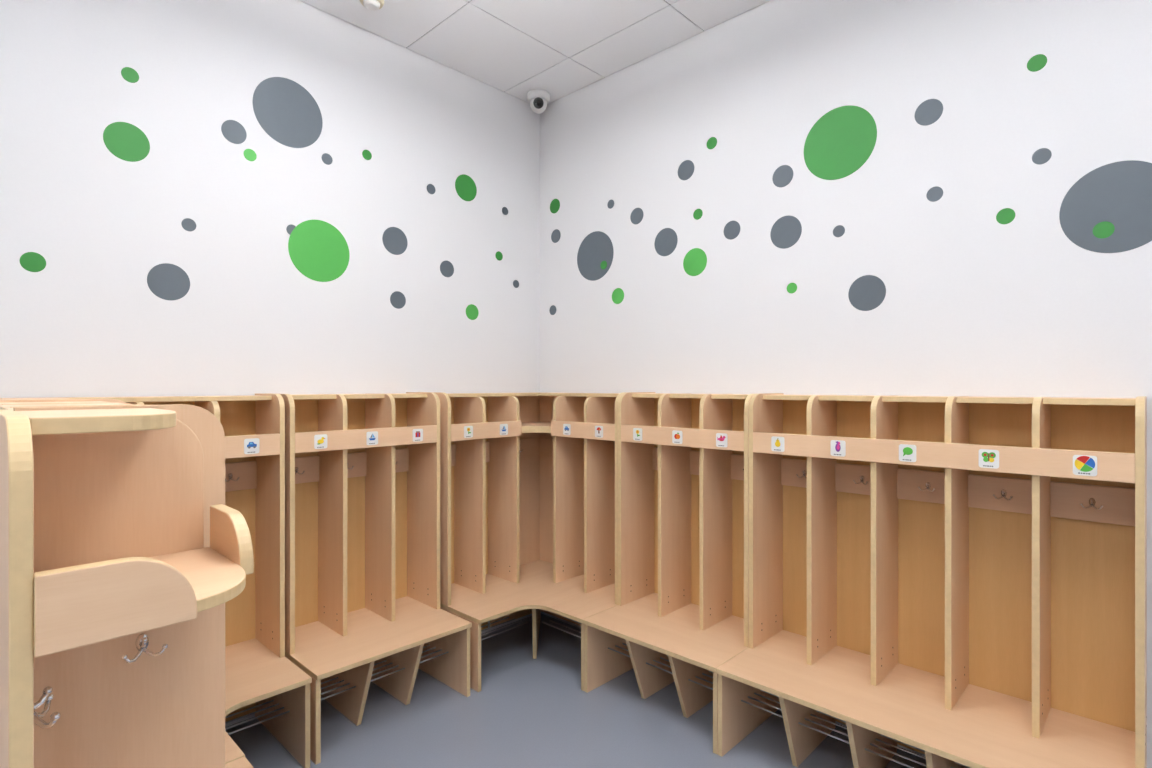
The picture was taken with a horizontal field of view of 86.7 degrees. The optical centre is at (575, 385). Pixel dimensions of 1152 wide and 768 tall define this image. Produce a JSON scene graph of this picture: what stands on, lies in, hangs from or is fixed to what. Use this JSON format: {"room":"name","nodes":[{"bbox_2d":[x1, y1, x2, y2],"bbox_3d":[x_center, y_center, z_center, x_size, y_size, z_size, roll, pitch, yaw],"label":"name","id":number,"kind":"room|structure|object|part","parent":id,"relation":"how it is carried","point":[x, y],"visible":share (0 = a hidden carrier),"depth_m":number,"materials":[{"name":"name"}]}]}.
{"room":"changing room","nodes":[
{"label":"changing room","id":0,"kind":"room"},
{"bbox_2d":[0,0,539,726],"bbox_3d":[-1.703,-0.233,2.065,0.100,3.100,4.400,0,0,44],"label":"wall","id":1,"kind":"structure","parent":0,"point":[90,323],"depth_m":2.41,"materials":[{"name":"white paint"}]},
{"bbox_2d":[20,252,45,271],"bbox_3d":[-1.740,-0.397,1.954,0.001,0.064,0.064,0,0,44],"label":"decal","id":2,"kind":"object","parent":1,"relation":"attached to","point":[30,261],"visible":1,"depth_m":1.95},
{"bbox_2d":[103,122,149,161],"bbox_3d":[-1.569,-0.853,2.131,0.001,0.134,0.134,0,0,44],"label":"decal","id":3,"kind":"object","parent":1,"relation":"attached to","point":[126,141],"visible":1,"depth_m":2.13},
{"bbox_2d":[121,67,138,82],"bbox_3d":[-1.563,-1.090,2.138,0.001,0.052,0.052,0,0,44],"label":"decal","id":4,"kind":"object","parent":1,"relation":"attached to","point":[129,74],"visible":1,"depth_m":2.14},
{"bbox_2d":[147,263,189,299],"bbox_3d":[-1.482,-0.379,2.222,0.001,0.134,0.134,0,0,44],"label":"decal","id":5,"kind":"object","parent":1,"relation":"attached to","point":[167,281],"visible":1,"depth_m":2.22},
{"bbox_2d":[181,218,195,230],"bbox_3d":[-1.439,-0.599,2.267,0.001,0.048,0.048,0,0,44],"label":"decal","id":6,"kind":"object","parent":1,"relation":"attached to","point":[188,224],"visible":1,"depth_m":2.27},
{"bbox_2d":[221,120,246,143],"bbox_3d":[-1.333,-0.990,2.377,0.001,0.090,0.090,0,0,44],"label":"decal","id":7,"kind":"object","parent":1,"relation":"attached to","point":[233,131],"visible":1,"depth_m":2.38},
{"bbox_2d":[244,149,256,160],"bbox_3d":[-1.292,-0.916,2.419,0.001,0.048,0.048,0,0,44],"label":"decal","id":8,"kind":"object","parent":1,"relation":"attached to","point":[249,154],"visible":1,"depth_m":2.42},
{"bbox_2d":[253,77,322,147],"bbox_3d":[-1.189,-1.131,2.526,0.001,0.280,0.280,0,0,44],"label":"decal","id":9,"kind":"object","parent":1,"relation":"attached to","point":[285,110],"visible":1,"depth_m":2.52},
{"bbox_2d":[286,225,295,234],"bbox_3d":[-1.180,-0.648,2.536,0.001,0.046,0.046,0,0,44],"label":"decal","id":10,"kind":"object","parent":1,"relation":"attached to","point":[289,228],"visible":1,"depth_m":2.53},
{"bbox_2d":[288,220,349,281],"bbox_3d":[-1.099,-0.580,2.619,0.001,0.264,0.264,0,0,44],"label":"decal","id":11,"kind":"object","parent":1,"relation":"attached to","point":[317,249],"visible":1,"depth_m":2.61},
{"bbox_2d":[322,153,332,164],"bbox_3d":[-1.078,-0.983,2.642,0.001,0.048,0.048,0,0,44],"label":"decal","id":12,"kind":"object","parent":1,"relation":"attached to","point":[326,158],"visible":1,"depth_m":2.64},
{"bbox_2d":[362,150,371,159],"bbox_3d":[-0.950,-1.051,2.774,0.001,0.046,0.046,0,0,44],"label":"decal","id":13,"kind":"object","parent":1,"relation":"attached to","point":[367,155],"visible":1,"depth_m":2.77},
{"bbox_2d":[382,227,406,254],"bbox_3d":[-0.853,-0.684,2.876,0.001,0.130,0.130,0,0,44],"label":"decal","id":14,"kind":"object","parent":1,"relation":"attached to","point":[394,239],"visible":1,"depth_m":2.87},
{"bbox_2d":[390,291,405,308],"bbox_3d":[-0.842,-0.407,2.887,0.001,0.082,0.082,0,0,44],"label":"decal","id":15,"kind":"object","parent":1,"relation":"attached to","point":[397,299],"visible":1,"depth_m":2.88},
{"bbox_2d":[427,184,434,193],"bbox_3d":[-0.717,-0.974,3.017,0.001,0.050,0.050,0,0,44],"label":"decal","id":16,"kind":"object","parent":1,"relation":"attached to","point":[430,188],"visible":1,"depth_m":3.02},
{"bbox_2d":[440,261,453,276],"bbox_3d":[-0.652,-0.592,3.084,0.001,0.084,0.084,0,0,44],"label":"decal","id":17,"kind":"object","parent":1,"relation":"attached to","point":[446,267],"visible":1,"depth_m":3.08},
{"bbox_2d":[455,174,476,200],"bbox_3d":[-0.571,-1.029,3.168,0.001,0.136,0.136,0,0,44],"label":"decal","id":18,"kind":"object","parent":1,"relation":"attached to","point":[465,187],"visible":1,"depth_m":3.17},
{"bbox_2d":[466,304,478,319],"bbox_3d":[-0.544,-0.387,3.196,0.001,0.082,0.082,0,0,44],"label":"decal","id":19,"kind":"object","parent":1,"relation":"attached to","point":[472,312],"visible":1,"depth_m":3.20},
{"bbox_2d":[495,251,502,260],"bbox_3d":[-0.419,-0.709,3.326,0.001,0.050,0.050,0,0,44],"label":"decal","id":20,"kind":"object","parent":1,"relation":"attached to","point":[499,256],"visible":1,"depth_m":3.33},
{"bbox_2d":[502,207,507,214],"bbox_3d":[-0.390,-0.963,3.357,0.001,0.044,0.044,0,0,44],"label":"decal","id":21,"kind":"object","parent":1,"relation":"attached to","point":[504,209],"visible":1,"depth_m":3.35},
{"bbox_2d":[513,280,518,287],"bbox_3d":[-0.335,-0.571,3.413,0.001,0.044,0.044,0,0,44],"label":"decal","id":22,"kind":"object","parent":1,"relation":"attached to","point":[515,282],"visible":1,"depth_m":3.41},
{"bbox_2d":[300,0,769,103],"bbox_3d":[-0.154,-1.628,0.574,4.200,0.030,4.200,0,0,44],"label":"ceiling","id":23,"kind":"structure","parent":0,"point":[560,48],"depth_m":2.77,"materials":[{"name":"white tile"}]},
{"bbox_2d":[360,0,383,9],"bbox_3d":[-0.846,-1.590,2.523,0.100,0.046,0.100,0,0,44],"label":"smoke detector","id":24,"kind":"object","parent":23,"relation":"attached to","point":[369,4],"visible":1,"depth_m":2.51,"materials":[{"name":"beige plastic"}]},
{"bbox_2d":[527,89,549,113],"bbox_3d":[-0.208,-1.562,3.374,0.128,0.102,0.128,0,0,44],"label":"security camera","id":25,"kind":"object","parent":23,"relation":"attached to","point":[538,99],"visible":1,"depth_m":3.33,"materials":[{"name":"white plastic"}]},
{"bbox_2d":[225,613,926,767],"bbox_3d":[-0.154,1.367,0.574,4.400,0.100,4.400,0,0,44],"label":"floor","id":26,"kind":"structure","parent":0,"point":[527,712],"depth_m":2.34,"materials":[{"name":"grey plastic"}]},
{"bbox_2d":[0,408,253,767],"bbox_3d":[-0.374,0.673,0.772,0.508,1.287,0.508,0,0,44],"label":"locker","id":27,"kind":"object","parent":26,"relation":"on","point":[113,599],"visible":1,"depth_m":0.81,"materials":[{"name":"brown wood"}]},
{"bbox_3d":[-0.626,0.673,0.675,0.280,1.287,0.018,0,0,44],"label":"panel","id":28,"kind":"part","parent":27,"relation":"part of","materials":[{"name":"brown wood"}]},
{"bbox_2d":[147,547,245,612],"bbox_3d":[-0.541,0.251,0.758,0.250,0.015,0.220,0,0,44],"label":"shelf","id":29,"kind":"object","parent":27,"relation":"attached to","point":[216,575],"depth_m":0.81,"materials":[{"name":"brown wood"}]},
{"bbox_2d":[0,399,253,767],"bbox_3d":[-0.836,0.673,1.247,0.656,1.287,0.500,0,0,44],"label":"locker","id":30,"kind":"object","parent":26,"relation":"on","point":[208,429],"visible":0.17,"depth_m":1.01,"materials":[{"name":"brown wood"}]},
{"bbox_3d":[-1.147,0.516,1.382,0.019,0.973,0.262,0,0,44],"label":"panel","id":31,"kind":"part","parent":30,"relation":"part of","materials":[{"name":"brown wood"}]},
{"bbox_3d":[-0.689,0.516,0.940,0.019,0.973,0.262,0,0,44],"label":"panel","id":32,"kind":"part","parent":30,"relation":"part of","materials":[{"name":"brown wood"}]},
{"bbox_3d":[-0.836,1.012,1.247,0.655,0.018,0.500,0,0,44],"label":"bench seat","id":33,"kind":"part","parent":30,"relation":"part of","materials":[{"name":"brown wood"}]},
{"bbox_2d":[0,393,311,767],"bbox_3d":[-1.257,0.673,1.872,0.811,1.287,0.811,0,0,44],"label":"locker","id":34,"kind":"object","parent":26,"relation":"on","point":[260,681],"visible":0.17,"depth_m":2.27,"materials":[{"name":"brown wood"}]},
{"bbox_3d":[-1.418,0.674,2.280,0.006,1.245,0.408,0,0,44],"label":"panel","id":35,"kind":"part","parent":34,"relation":"part of","materials":[{"name":"beige wood"}]},
{"bbox_3d":[-1.335,0.351,2.350,0.016,0.108,0.193,0,0,44],"label":"hook rail","id":36,"kind":"part","parent":34,"relation":"part of","materials":[{"name":"brown wood"}]},
{"bbox_3d":[-1.246,0.214,2.103,0.018,0.077,0.426,0,0,44],"label":"label rail","id":37,"kind":"part","parent":34,"relation":"part of","materials":[{"name":"brown wood"}]},
{"bbox_3d":[-1.257,1.012,1.872,0.810,0.018,0.810,0,0,44],"label":"bench seat","id":38,"kind":"part","parent":34,"relation":"part of","materials":[{"name":"brown wood"}]},
{"bbox_3d":[-1.180,0.516,2.347,0.262,0.973,0.019,0,0,44],"label":"panel","id":39,"kind":"part","parent":34,"relation":"part of","materials":[{"name":"brown wood"}]},
{"bbox_3d":[-1.099,1.169,2.269,0.488,0.296,0.018,0,0,44],"label":"bench leg","id":40,"kind":"part","parent":34,"relation":"part of","materials":[{"name":"brown wood"}]},
{"bbox_2d":[264,392,471,764],"bbox_3d":[-0.848,0.673,2.521,0.500,1.287,0.658,0,0,44],"label":"locker","id":41,"kind":"object","parent":26,"relation":"on","point":[362,471],"visible":0.93,"depth_m":2.59,"materials":[{"name":"brown wood"}]},
{"bbox_3d":[-1.155,0.516,2.373,0.262,0.973,0.019,0,0,44],"label":"panel","id":42,"kind":"part","parent":41,"relation":"part of","materials":[{"name":"brown wood"}]},
{"bbox_3d":[-1.074,1.169,2.295,0.488,0.296,0.018,0,0,44],"label":"bench leg","id":43,"kind":"part","parent":41,"relation":"part of","materials":[{"name":"brown wood"}]},
{"bbox_3d":[-1.163,0.351,2.529,0.016,0.108,0.195,0,0,44],"label":"hook rail","id":44,"kind":"part","parent":41,"relation":"part of","materials":[{"name":"brown wood"}]},
{"bbox_3d":[-1.024,0.674,2.690,0.006,1.245,0.621,0,0,44],"label":"panel","id":45,"kind":"part","parent":41,"relation":"part of","materials":[{"name":"beige wood"}]},
{"bbox_3d":[-1.016,0.351,2.683,0.016,0.108,0.195,0,0,44],"label":"hook rail","id":46,"kind":"part","parent":41,"relation":"part of","materials":[{"name":"brown wood"}]},
{"bbox_3d":[-0.846,0.214,2.519,0.018,0.077,0.621,0,0,44],"label":"label rail","id":47,"kind":"part","parent":41,"relation":"part of","materials":[{"name":"brown wood"}]},
{"bbox_3d":[-0.848,1.012,2.521,0.500,0.018,0.657,0,0,44],"label":"bench seat","id":48,"kind":"part","parent":41,"relation":"part of","materials":[{"name":"brown wood"}]},
{"bbox_3d":[-0.868,0.351,2.836,0.016,0.108,0.195,0,0,44],"label":"hook rail","id":49,"kind":"part","parent":41,"relation":"part of","materials":[{"name":"brown wood"}]},
{"bbox_3d":[-0.712,0.516,2.834,0.262,0.973,0.019,0,0,44],"label":"panel","id":50,"kind":"part","parent":41,"relation":"part of","materials":[{"name":"brown wood"}]},
{"bbox_3d":[-0.631,1.169,2.755,0.488,0.296,0.018,0,0,44],"label":"bench leg","id":51,"kind":"part","parent":41,"relation":"part of","materials":[{"name":"brown wood"}]},
{"bbox_2d":[428,392,625,691],"bbox_3d":[-0.200,0.673,2.970,0.811,1.287,0.811,0,0,44],"label":"locker","id":52,"kind":"object","parent":26,"relation":"on","point":[529,481],"visible":0.81,"depth_m":3.07,"materials":[{"name":"brown wood"}]},
{"bbox_3d":[-0.672,0.516,2.876,0.262,0.973,0.019,0,0,44],"label":"panel","id":53,"kind":"part","parent":52,"relation":"part of","materials":[{"name":"brown wood"}]},
{"bbox_3d":[-0.681,0.351,3.030,0.016,0.108,0.193,0,0,44],"label":"hook rail","id":54,"kind":"part","parent":52,"relation":"part of","materials":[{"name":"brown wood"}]},
{"bbox_3d":[-0.591,1.169,2.797,0.488,0.296,0.018,0,0,44],"label":"bench leg","id":55,"kind":"part","parent":52,"relation":"part of","materials":[{"name":"brown wood"}]},
{"bbox_3d":[-0.614,0.674,3.116,0.006,1.245,0.408,0,0,44],"label":"panel","id":56,"kind":"part","parent":52,"relation":"part of","materials":[{"name":"beige wood"}]},
{"bbox_3d":[-0.430,0.214,2.951,0.018,0.077,0.426,0,0,44],"label":"label rail","id":57,"kind":"part","parent":52,"relation":"part of","materials":[{"name":"brown wood"}]},
{"bbox_3d":[-0.533,0.351,3.184,0.016,0.108,0.197,0,0,44],"label":"hook rail","id":58,"kind":"part","parent":52,"relation":"part of","materials":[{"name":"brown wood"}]},
{"bbox_3d":[-0.337,0.674,3.400,0.012,1.245,0.351,0,0,44],"label":"corner panel","id":59,"kind":"part","parent":52,"relation":"part of","materials":[{"name":"brown wood"}]},
{"bbox_3d":[-0.200,1.012,2.971,0.810,0.018,0.810,0,0,44],"label":"bench seat","id":60,"kind":"part","parent":52,"relation":"part of","materials":[{"name":"brown wood"}]},
{"bbox_3d":[-0.332,0.351,3.384,0.016,0.108,0.334,0,0,44],"label":"hook rail","id":61,"kind":"part","parent":52,"relation":"part of","materials":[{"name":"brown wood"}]},
{"bbox_2d":[522,422,550,432],"bbox_3d":[-0.206,0.222,3.275,0.350,0.034,0.350,0,0,44],"label":"corner shelf","id":62,"kind":"object","parent":52,"relation":"attached to","point":[527,427],"depth_m":3.12,"materials":[{"name":"brown wood"}]},
{"bbox_3d":[-0.084,0.351,3.389,0.334,0.108,0.016,0,0,44],"label":"hook rail","id":63,"kind":"part","parent":52,"relation":"part of","materials":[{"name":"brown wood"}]},
{"bbox_3d":[-0.080,0.674,3.405,0.351,1.245,0.012,0,0,44],"label":"corner panel","id":64,"kind":"part","parent":52,"relation":"part of","materials":[{"name":"brown wood"}]},
{"bbox_3d":[0.197,1.169,2.812,0.018,0.296,0.488,0,0,44],"label":"bench leg","id":65,"kind":"part","parent":52,"relation":"part of","materials":[{"name":"brown wood"}]},
{"bbox_3d":[0.031,0.214,2.959,0.426,0.077,0.018,0,0,44],"label":"label rail","id":66,"kind":"part","parent":52,"relation":"part of","materials":[{"name":"brown wood"}]},
{"bbox_3d":[0.275,0.516,2.894,0.019,0.973,0.262,0,0,44],"label":"panel","id":67,"kind":"part","parent":52,"relation":"part of","materials":[{"name":"brown wood"}]},
{"bbox_2d":[582,392,765,753],"bbox_3d":[0.435,0.673,2.575,0.652,1.287,0.500,0,0,44],"label":"locker","id":68,"kind":"object","parent":26,"relation":"on","point":[681,613],"visible":0.75,"depth_m":2.65,"materials":[{"name":"brown wood"}]},
{"bbox_3d":[0.211,1.169,2.799,0.018,0.296,0.488,0,0,44],"label":"bench leg","id":69,"kind":"part","parent":68,"relation":"part of","materials":[{"name":"brown wood"}]},
{"bbox_3d":[0.289,0.516,2.880,0.019,0.973,0.262,0,0,44],"label":"panel","id":70,"kind":"part","parent":68,"relation":"part of","materials":[{"name":"brown wood"}]},
{"bbox_3d":[0.445,0.351,2.889,0.193,0.108,0.016,0,0,44],"label":"hook rail","id":71,"kind":"part","parent":68,"relation":"part of","materials":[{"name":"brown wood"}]},
{"bbox_3d":[0.435,1.012,2.575,0.650,0.018,0.500,0,0,44],"label":"bench seat","id":72,"kind":"part","parent":68,"relation":"part of","materials":[{"name":"brown wood"}]},
{"bbox_3d":[0.433,0.214,2.573,0.614,0.077,0.018,0,0,44],"label":"label rail","id":73,"kind":"part","parent":68,"relation":"part of","materials":[{"name":"brown wood"}]},
{"bbox_3d":[0.596,0.351,2.743,0.193,0.108,0.016,0,0,44],"label":"hook rail","id":74,"kind":"part","parent":68,"relation":"part of","materials":[{"name":"brown wood"}]},
{"bbox_3d":[0.604,0.674,2.751,0.614,1.245,0.006,0,0,44],"label":"panel","id":75,"kind":"part","parent":68,"relation":"part of","materials":[{"name":"beige wood"}]},
{"bbox_3d":[0.667,1.169,2.360,0.018,0.296,0.488,0,0,44],"label":"bench leg","id":76,"kind":"part","parent":68,"relation":"part of","materials":[{"name":"brown wood"}]},
{"bbox_3d":[0.748,0.351,2.597,0.193,0.108,0.016,0,0,44],"label":"hook rail","id":77,"kind":"part","parent":68,"relation":"part of","materials":[{"name":"brown wood"}]},
{"bbox_3d":[0.745,0.516,2.442,0.019,0.973,0.262,0,0,44],"label":"panel","id":78,"kind":"part","parent":68,"relation":"part of","materials":[{"name":"brown wood"}]},
{"bbox_2d":[716,393,1146,767],"bbox_3d":[1.071,0.673,1.963,1.113,1.287,0.500,0,0,44],"label":"locker","id":79,"kind":"object","parent":26,"relation":"on","point":[954,581],"visible":1,"depth_m":1.99,"materials":[{"name":"brown wood"}]},
{"bbox_3d":[0.681,1.169,2.347,0.018,0.296,0.488,0,0,44],"label":"bench leg","id":80,"kind":"part","parent":79,"relation":"part of","materials":[{"name":"brown wood"}]},
{"bbox_3d":[0.759,0.516,2.428,0.019,0.973,0.262,0,0,44],"label":"panel","id":81,"kind":"part","parent":79,"relation":"part of","materials":[{"name":"brown wood"}]},
{"bbox_3d":[0.917,0.351,2.434,0.201,0.108,0.016,0,0,44],"label":"hook rail","id":82,"kind":"part","parent":79,"relation":"part of","materials":[{"name":"brown wood"}]},
{"bbox_3d":[1.075,0.351,2.283,0.201,0.108,0.016,0,0,44],"label":"hook rail","id":83,"kind":"part","parent":79,"relation":"part of","materials":[{"name":"brown wood"}]},
{"bbox_3d":[1.232,0.351,2.131,0.201,0.108,0.016,0,0,44],"label":"hook rail","id":84,"kind":"part","parent":79,"relation":"part of","materials":[{"name":"brown wood"}]},
{"bbox_3d":[1.071,1.012,1.963,1.112,0.018,0.500,0,0,44],"label":"bench seat","id":85,"kind":"part","parent":79,"relation":"part of","materials":[{"name":"brown wood"}]},
{"bbox_3d":[1.069,0.214,1.961,1.076,0.077,0.018,0,0,44],"label":"label rail","id":86,"kind":"part","parent":79,"relation":"part of","materials":[{"name":"brown wood"}]},
{"bbox_3d":[1.390,0.351,1.979,0.201,0.108,0.016,0,0,44],"label":"hook rail","id":87,"kind":"part","parent":79,"relation":"part of","materials":[{"name":"brown wood"}]},
{"bbox_3d":[1.548,0.351,1.828,0.201,0.108,0.016,0,0,44],"label":"hook rail","id":88,"kind":"part","parent":79,"relation":"part of","materials":[{"name":"brown wood"}]},
{"bbox_3d":[1.547,0.516,1.670,0.019,0.973,0.262,0,0,44],"label":"panel","id":89,"kind":"part","parent":79,"relation":"part of","materials":[{"name":"brown wood"}]},
{"bbox_2d":[540,0,1151,767],"bbox_3d":[1.337,-0.233,2.123,4.200,3.100,0.100,0,0,44],"label":"wall","id":90,"kind":"structure","parent":0,"point":[973,304],"depth_m":2.29,"materials":[{"name":"white paint"}]},
{"bbox_2d":[549,305,555,314],"bbox_3d":[-0.131,-0.431,3.466,0.056,0.056,0.001,0,0,44],"label":"decal","id":91,"kind":"object","parent":90,"relation":"attached to","point":[552,310],"visible":1,"depth_m":3.47},
{"bbox_2d":[550,199,559,212],"bbox_3d":[-0.120,-1.019,3.455,0.082,0.082,0.001,0,0,44],"label":"decal","id":92,"kind":"object","parent":90,"relation":"attached to","point":[555,204],"visible":1,"depth_m":3.45},
{"bbox_2d":[551,229,560,242],"bbox_3d":[-0.114,-0.848,3.450,0.076,0.076,0.001,0,0,44],"label":"decal","id":93,"kind":"object","parent":90,"relation":"attached to","point":[555,237],"visible":1,"depth_m":3.45},
{"bbox_2d":[577,231,613,280],"bbox_3d":[0.100,-0.691,3.244,0.260,0.260,0.001,0,0,44],"label":"decal","id":94,"kind":"object","parent":90,"relation":"attached to","point":[596,247],"visible":1,"depth_m":3.25},
{"bbox_2d":[600,261,606,269],"bbox_3d":[0.146,-0.634,3.199,0.046,0.046,0.002,0,0,44],"label":"decal","id":95,"kind":"object","parent":90,"relation":"attached to","point":[603,265],"visible":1,"depth_m":3.20},
{"bbox_2d":[607,200,613,208],"bbox_3d":[0.181,-0.944,3.166,0.046,0.046,0.001,0,0,44],"label":"decal","id":96,"kind":"object","parent":90,"relation":"attached to","point":[610,204],"visible":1,"depth_m":3.17},
{"bbox_2d":[612,288,623,303],"bbox_3d":[0.215,-0.462,3.133,0.082,0.082,0.001,0,0,44],"label":"decal","id":97,"kind":"object","parent":90,"relation":"attached to","point":[618,294],"visible":1,"depth_m":3.13},
{"bbox_2d":[630,208,642,223],"bbox_3d":[0.304,-0.849,3.047,0.082,0.082,0.001,0,0,44],"label":"decal","id":98,"kind":"object","parent":90,"relation":"attached to","point":[636,217],"visible":1,"depth_m":3.05},
{"bbox_2d":[654,228,677,255],"bbox_3d":[0.431,-0.690,2.925,0.134,0.134,0.001,0,0,44],"label":"decal","id":99,"kind":"object","parent":90,"relation":"attached to","point":[666,240],"visible":1,"depth_m":2.92},
{"bbox_2d":[678,160,693,179],"bbox_3d":[0.513,-1.007,2.846,0.092,0.092,0.001,0,0,44],"label":"decal","id":100,"kind":"object","parent":90,"relation":"attached to","point":[686,168],"visible":1,"depth_m":2.85},
{"bbox_2d":[683,248,706,275],"bbox_3d":[0.548,-0.571,2.812,0.128,0.128,0.001,0,0,44],"label":"decal","id":101,"kind":"object","parent":90,"relation":"attached to","point":[695,260],"visible":1,"depth_m":2.81},
{"bbox_2d":[693,209,702,219],"bbox_3d":[0.560,-0.789,2.801,0.050,0.050,0.001,0,0,44],"label":"decal","id":102,"kind":"object","parent":90,"relation":"attached to","point":[697,214],"visible":1,"depth_m":2.80},
{"bbox_2d":[707,137,716,148],"bbox_3d":[0.612,-1.095,2.751,0.054,0.054,0.001,0,0,44],"label":"decal","id":103,"kind":"object","parent":90,"relation":"attached to","point":[712,142],"visible":1,"depth_m":2.75},
{"bbox_2d":[724,221,739,239],"bbox_3d":[0.685,-0.685,2.680,0.082,0.082,0.001,0,0,44],"label":"decal","id":104,"kind":"object","parent":90,"relation":"attached to","point":[732,228],"visible":1,"depth_m":2.68},
{"bbox_2d":[772,165,792,186],"bbox_3d":[0.854,-0.866,2.518,0.090,0.090,0.001,0,0,44],"label":"decal","id":105,"kind":"object","parent":90,"relation":"attached to","point":[783,175],"visible":1,"depth_m":2.52},
{"bbox_2d":[770,216,801,248],"bbox_3d":[0.863,-0.633,2.509,0.134,0.134,0.001,0,0,44],"label":"decal","id":106,"kind":"object","parent":90,"relation":"attached to","point":[786,231],"visible":1,"depth_m":2.51},
{"bbox_2d":[787,283,796,292],"bbox_3d":[0.882,-0.400,2.491,0.044,0.044,0.001,0,0,44],"label":"decal","id":107,"kind":"object","parent":90,"relation":"attached to","point":[792,287],"visible":1,"depth_m":2.49},
{"bbox_2d":[833,225,844,236],"bbox_3d":[1.017,-0.599,2.361,0.046,0.046,0.001,0,0,44],"label":"decal","id":108,"kind":"object","parent":90,"relation":"attached to","point":[838,231],"visible":1,"depth_m":2.36},
{"bbox_2d":[804,105,876,179],"bbox_3d":[1.017,-0.940,2.361,0.278,0.278,0.001,0,0,44],"label":"decal","id":109,"kind":"object","parent":90,"relation":"attached to","point":[843,139],"visible":1,"depth_m":2.36},
{"bbox_2d":[848,275,885,310],"bbox_3d":[1.091,-0.349,2.289,0.134,0.134,0.001,0,0,44],"label":"decal","id":110,"kind":"object","parent":90,"relation":"attached to","point":[867,292],"visible":1,"depth_m":2.29},
{"bbox_2d":[915,99,942,125],"bbox_3d":[1.241,-0.963,2.146,0.090,0.090,0.001,0,0,44],"label":"decal","id":111,"kind":"object","parent":90,"relation":"attached to","point":[929,111],"visible":1,"depth_m":2.15},
{"bbox_2d":[926,186,942,201],"bbox_3d":[1.254,-0.671,2.133,0.052,0.052,0.001,0,0,44],"label":"decal","id":112,"kind":"object","parent":90,"relation":"attached to","point":[934,194],"visible":1,"depth_m":2.13},
{"bbox_2d":[996,208,1014,223],"bbox_3d":[1.402,-0.554,1.991,0.052,0.052,0.001,0,0,44],"label":"decal","id":113,"kind":"object","parent":90,"relation":"attached to","point":[1007,215],"visible":1,"depth_m":1.99},
{"bbox_2d":[1027,54,1046,71],"bbox_3d":[1.461,-1.024,1.934,0.052,0.052,0.001,0,0,44],"label":"decal","id":114,"kind":"object","parent":90,"relation":"attached to","point":[1037,62],"visible":1,"depth_m":1.93},
{"bbox_2d":[1032,148,1051,163],"bbox_3d":[1.470,-0.725,1.925,0.050,0.050,0.001,0,0,44],"label":"decal","id":115,"kind":"object","parent":90,"relation":"attached to","point":[1043,155],"visible":1,"depth_m":1.93},
{"bbox_2d":[1093,221,1114,237],"bbox_3d":[1.576,-0.466,1.823,0.050,0.050,0.002,0,0,44],"label":"decal","id":116,"kind":"object","parent":90,"relation":"attached to","point":[1105,229],"visible":1,"depth_m":1.82},
{"bbox_2d":[1059,160,1151,252],"bbox_3d":[1.598,-0.528,1.802,0.268,0.268,0.001,0,0,44],"label":"decal","id":117,"kind":"object","parent":90,"relation":"attached to","point":[1119,193],"visible":1,"depth_m":1.81}
]}

